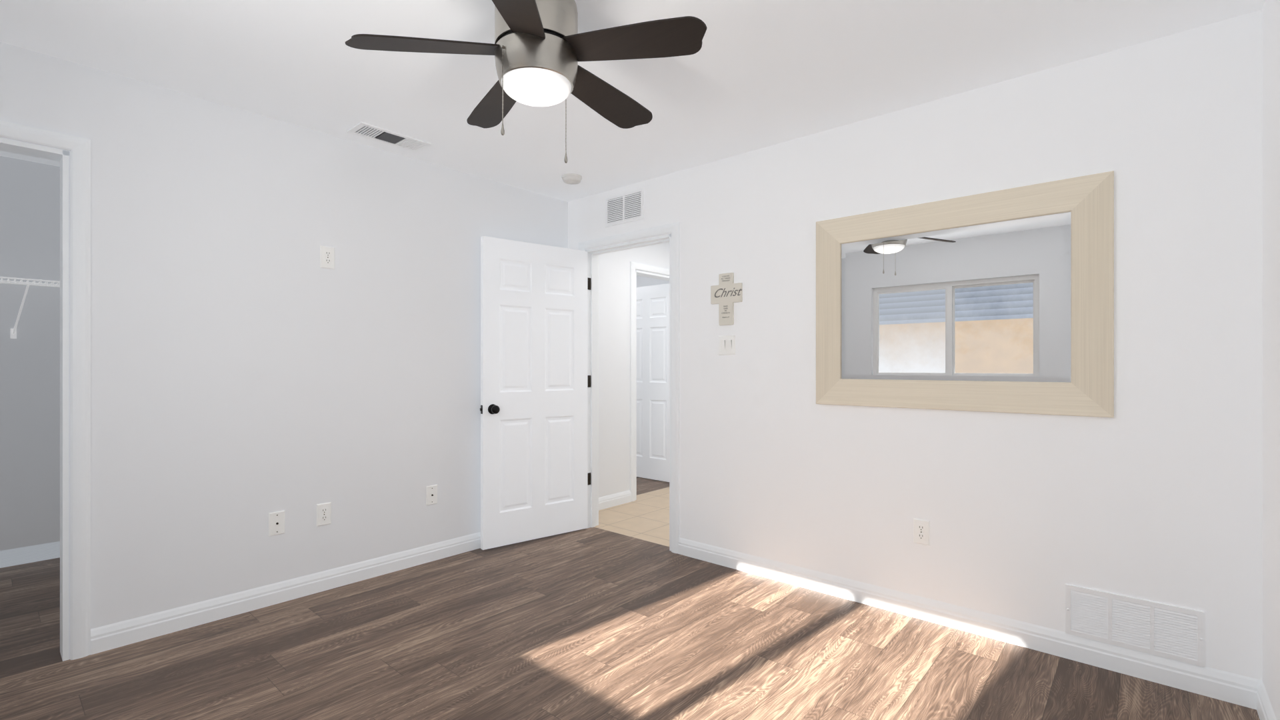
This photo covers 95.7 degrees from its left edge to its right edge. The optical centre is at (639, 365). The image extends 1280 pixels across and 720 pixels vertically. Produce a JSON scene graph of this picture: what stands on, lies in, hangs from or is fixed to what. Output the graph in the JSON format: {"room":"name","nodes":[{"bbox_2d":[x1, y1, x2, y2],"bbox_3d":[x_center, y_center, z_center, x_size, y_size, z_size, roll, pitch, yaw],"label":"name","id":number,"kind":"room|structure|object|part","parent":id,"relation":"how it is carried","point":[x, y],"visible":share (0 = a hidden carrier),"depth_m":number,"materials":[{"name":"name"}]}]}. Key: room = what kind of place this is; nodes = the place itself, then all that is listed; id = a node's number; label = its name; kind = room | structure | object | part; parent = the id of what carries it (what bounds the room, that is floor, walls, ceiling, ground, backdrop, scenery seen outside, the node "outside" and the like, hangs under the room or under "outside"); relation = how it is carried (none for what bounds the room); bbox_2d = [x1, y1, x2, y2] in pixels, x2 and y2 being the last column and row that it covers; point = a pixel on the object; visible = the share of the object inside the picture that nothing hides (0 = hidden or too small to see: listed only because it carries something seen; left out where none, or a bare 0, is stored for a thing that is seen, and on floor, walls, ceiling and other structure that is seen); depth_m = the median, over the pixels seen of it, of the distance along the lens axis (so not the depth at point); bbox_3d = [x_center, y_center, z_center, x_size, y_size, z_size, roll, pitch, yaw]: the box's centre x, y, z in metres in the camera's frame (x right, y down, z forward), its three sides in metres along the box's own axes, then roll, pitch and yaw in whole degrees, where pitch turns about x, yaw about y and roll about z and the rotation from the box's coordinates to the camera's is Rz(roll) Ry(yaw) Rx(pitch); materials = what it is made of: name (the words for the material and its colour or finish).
{"room":"empty bedroom","nodes":[
{"label":"empty bedroom","id":0,"kind":"room"},
{"bbox_2d":[0,156,59,567],"bbox_3d":[-2.477,-0.020,3.740,1.800,2.440,3.530,0,0,41],"label":"wall","id":1,"kind":"structure","parent":0,"point":[30,191],"depth_m":3.52,"materials":[{"name":"white paint"}]},
{"bbox_2d":[0,276,59,338],"bbox_3d":[-3.554,-0.328,3.459,0.309,0.335,1.414,0,0,41],"label":"wire closet shelf","id":2,"kind":"object","parent":1,"relation":"attached to","point":[13,331],"visible":0.32,"depth_m":3.36,"materials":[{"name":"white metal"}]},
{"bbox_2d":[0,42,567,659],"bbox_3d":[-1.755,-0.020,3.107,0.120,2.440,3.530,0,0,41],"label":"wall","id":3,"kind":"structure","parent":0,"point":[237,379],"depth_m":2.86,"materials":[{"name":"white paint"}]},
{"bbox_2d":[0,120,90,661],"bbox_3d":[-2.575,0.132,2.157,0.140,2.136,0.758,0,0,41],"label":"trim","id":4,"kind":"structure","parent":3,"relation":"attached to","point":[79,148],"depth_m":2.37,"materials":[{"name":"white paint"}]},
{"bbox_2d":[268,510,284,536],"bbox_3d":[-1.828,0.798,2.919,0.018,0.117,0.072,0,0,41],"label":"outlet","id":5,"kind":"object","parent":3,"relation":"attached to","point":[276,519],"visible":1,"depth_m":2.92,"materials":[{"name":"white plastic"}]},
{"bbox_2d":[316,502,330,526],"bbox_3d":[-1.685,0.795,3.089,0.008,0.117,0.072,0,0,41],"label":"outlet","id":6,"kind":"object","parent":3,"relation":"attached to","point":[323,510],"visible":1,"depth_m":3.08,"materials":[{"name":"white plastic"}]},
{"bbox_2d":[320,245,334,269],"bbox_3d":[-1.674,-0.578,3.103,0.008,0.117,0.072,0,0,41],"label":"outlet","id":7,"kind":"object","parent":3,"relation":"attached to","point":[327,253],"visible":1,"depth_m":3.10,"materials":[{"name":"white plastic"}]},
{"bbox_2d":[426,484,437,505],"bbox_3d":[-1.273,0.797,3.552,0.018,0.117,0.072,0,0,41],"label":"outlet","id":8,"kind":"object","parent":3,"relation":"attached to","point":[431,491],"visible":1,"depth_m":3.55,"materials":[{"name":"white plastic"}]},
{"bbox_2d":[0,476,1259,719],"bbox_3d":[-0.298,1.250,3.307,5.650,0.100,5.750,0,0,41],"label":"floor","id":9,"kind":"structure","parent":0,"point":[591,623],"depth_m":2.38,"materials":[{"name":"brown wood"}]},
{"bbox_2d":[594,486,669,546],"bbox_3d":[1.137,1.250,4.437,2.960,0.100,2.160,0,0,41],"label":"floor","id":10,"kind":"structure","parent":0,"point":[647,518],"depth_m":4.56,"materials":[{"name":"beige tile"}]},
{"bbox_2d":[0,0,1265,201],"bbox_3d":[-0.298,-1.290,3.307,5.650,0.100,5.750,0,0,41],"label":"ceiling","id":11,"kind":"structure","parent":0,"point":[764,73],"depth_m":2.35,"materials":[{"name":"white paint"}]},
{"bbox_2d":[346,122,431,151],"bbox_3d":[-1.357,-1.236,3.148,0.175,0.007,0.385,0,0,41],"label":"ceiling vent","id":12,"kind":"object","parent":11,"relation":"in","point":[363,129],"visible":1,"depth_m":3.13,"materials":[{"name":"silver metal"}]},
{"bbox_2d":[345,0,707,163],"bbox_3d":[-0.310,-0.968,1.938,1.098,0.544,1.057,0,0,41],"label":"ceiling fan","id":13,"kind":"object","parent":11,"relation":"hanging from","point":[537,49],"depth_m":1.81,"materials":[{"name":"black wood"}]},
{"bbox_2d":[562,173,581,184],"bbox_3d":[-0.448,-1.219,3.803,0.132,0.042,0.132,0,0,41],"label":"smoke detector","id":14,"kind":"object","parent":11,"relation":"attached to","point":[571,179],"visible":1,"depth_m":3.76,"materials":[{"name":"white plastic"}]},
{"bbox_2d":[598,242,669,497],"bbox_3d":[0.562,-0.020,4.980,4.540,2.440,2.100,0,0,41],"label":"wall","id":15,"kind":"structure","parent":0,"point":[614,267],"depth_m":4.98,"materials":[{"name":"white paint"}]},
{"bbox_2d":[630,261,669,501],"bbox_3d":[0.174,0.143,5.479,0.140,2.114,0.908,0,0,41],"label":"door frame","id":16,"kind":"structure","parent":15,"relation":"attached to","point":[633,265],"depth_m":5.12,"materials":[{"name":"white paint"}]},
{"bbox_2d":[636,283,669,481],"bbox_3d":[0.082,0.178,6.109,0.790,2.020,0.047,0,0,41],"label":"hall door","id":17,"kind":"structure","parent":15,"relation":"in","point":[653,301],"depth_m":6.03,"materials":[{"name":"white paint"}]},
{"bbox_2d":[568,10,1261,679],"bbox_3d":[0.173,-0.020,3.845,5.650,2.440,0.120,0,0,41],"label":"wall","id":18,"kind":"structure","parent":0,"point":[1159,500],"depth_m":2.49,"materials":[{"name":"white paint"}]},
{"bbox_2d":[605,188,643,227],"bbox_3d":[-0.113,-1.087,4.008,0.355,0.205,0.012,0,0,41],"label":"air vent","id":19,"kind":"object","parent":18,"relation":"in","point":[629,207],"visible":1,"depth_m":4.00,"materials":[{"name":"silver metal"}]},
{"bbox_2d":[578,222,679,553],"bbox_3d":[-0.060,0.143,4.049,0.938,2.114,0.157,0,0,41],"label":"door frame","id":20,"kind":"structure","parent":18,"relation":"attached to","point":[673,239],"depth_m":3.97,"materials":[{"name":"white paint"}]},
{"bbox_2d":[480,236,590,549],"bbox_3d":[-0.678,0.178,3.981,0.863,2.020,0.169,0,0,-34],"label":"bedroom door","id":21,"kind":"structure","parent":20,"relation":"attached to","point":[535,379],"depth_m":3.95,"materials":[{"name":"white paint"}]},
{"bbox_3d":[-0.982,0.285,3.764,0.164,0.066,0.114,0,0,41],"label":"knob","id":22,"kind":"part","parent":21,"relation":"part of","materials":[{"name":"black metal"}]},
{"bbox_2d":[0,490,1276,719],"bbox_3d":[-0.720,1.149,2.836,5.425,0.102,4.246,0,0,41],"label":"baseboard","id":23,"kind":"structure","parent":18,"relation":"attached to","point":[1228,687],"depth_m":2.69,"materials":[{"name":"white paint"}]},
{"bbox_2d":[710,272,742,325],"bbox_3d":[0.517,-0.395,3.455,0.222,0.310,0.013,0,0,41],"label":"sign","id":24,"kind":"object","parent":18,"relation":"attached to","point":[727,293],"visible":1,"depth_m":3.45,"materials":[{"name":"white wood"}]},
{"bbox_2d":[718,335,735,355],"bbox_3d":[0.515,-0.120,3.457,0.116,0.117,0.014,0,0,41],"label":"rocker switch","id":25,"kind":"object","parent":18,"relation":"attached to","point":[727,343],"visible":1,"depth_m":3.46,"materials":[{"name":"white plastic"}]},
{"bbox_2d":[913,518,929,545],"bbox_3d":[1.333,0.790,2.744,0.072,0.117,0.008,0,0,41],"label":"outlet","id":26,"kind":"object","parent":18,"relation":"attached to","point":[921,528],"visible":1,"depth_m":2.74,"materials":[{"name":"white plastic"}]},
{"bbox_2d":[816,170,1113,417],"bbox_3d":[1.400,-0.279,2.676,1.225,0.967,0.023,0,0,41],"label":"mirror","id":27,"kind":"object","parent":18,"relation":"attached to","point":[1001,301],"visible":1,"depth_m":2.58,"materials":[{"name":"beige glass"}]},
{"bbox_3d":[1.397,-0.279,2.673,0.959,0.701,0.002,0,0,41],"label":"glass","id":28,"kind":"part","parent":27,"relation":"part of","materials":[{"name":"white mirror"}]},
{"bbox_2d":[1065,584,1204,667],"bbox_3d":[1.902,1.000,2.244,0.410,0.200,0.012,0,0,41],"label":"air vent","id":29,"kind":"object","parent":18,"relation":"in","point":[1171,632],"visible":1,"depth_m":2.23,"materials":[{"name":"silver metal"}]},
{"bbox_2d":[1262,0,1279,719],"bbox_3d":[1.052,-0.020,0.650,0.120,2.440,3.530,0,0,41],"label":"wall","id":30,"kind":"structure","parent":0,"point":[1271,11],"depth_m":1.89,"materials":[{"name":"white paint"}]}
]}

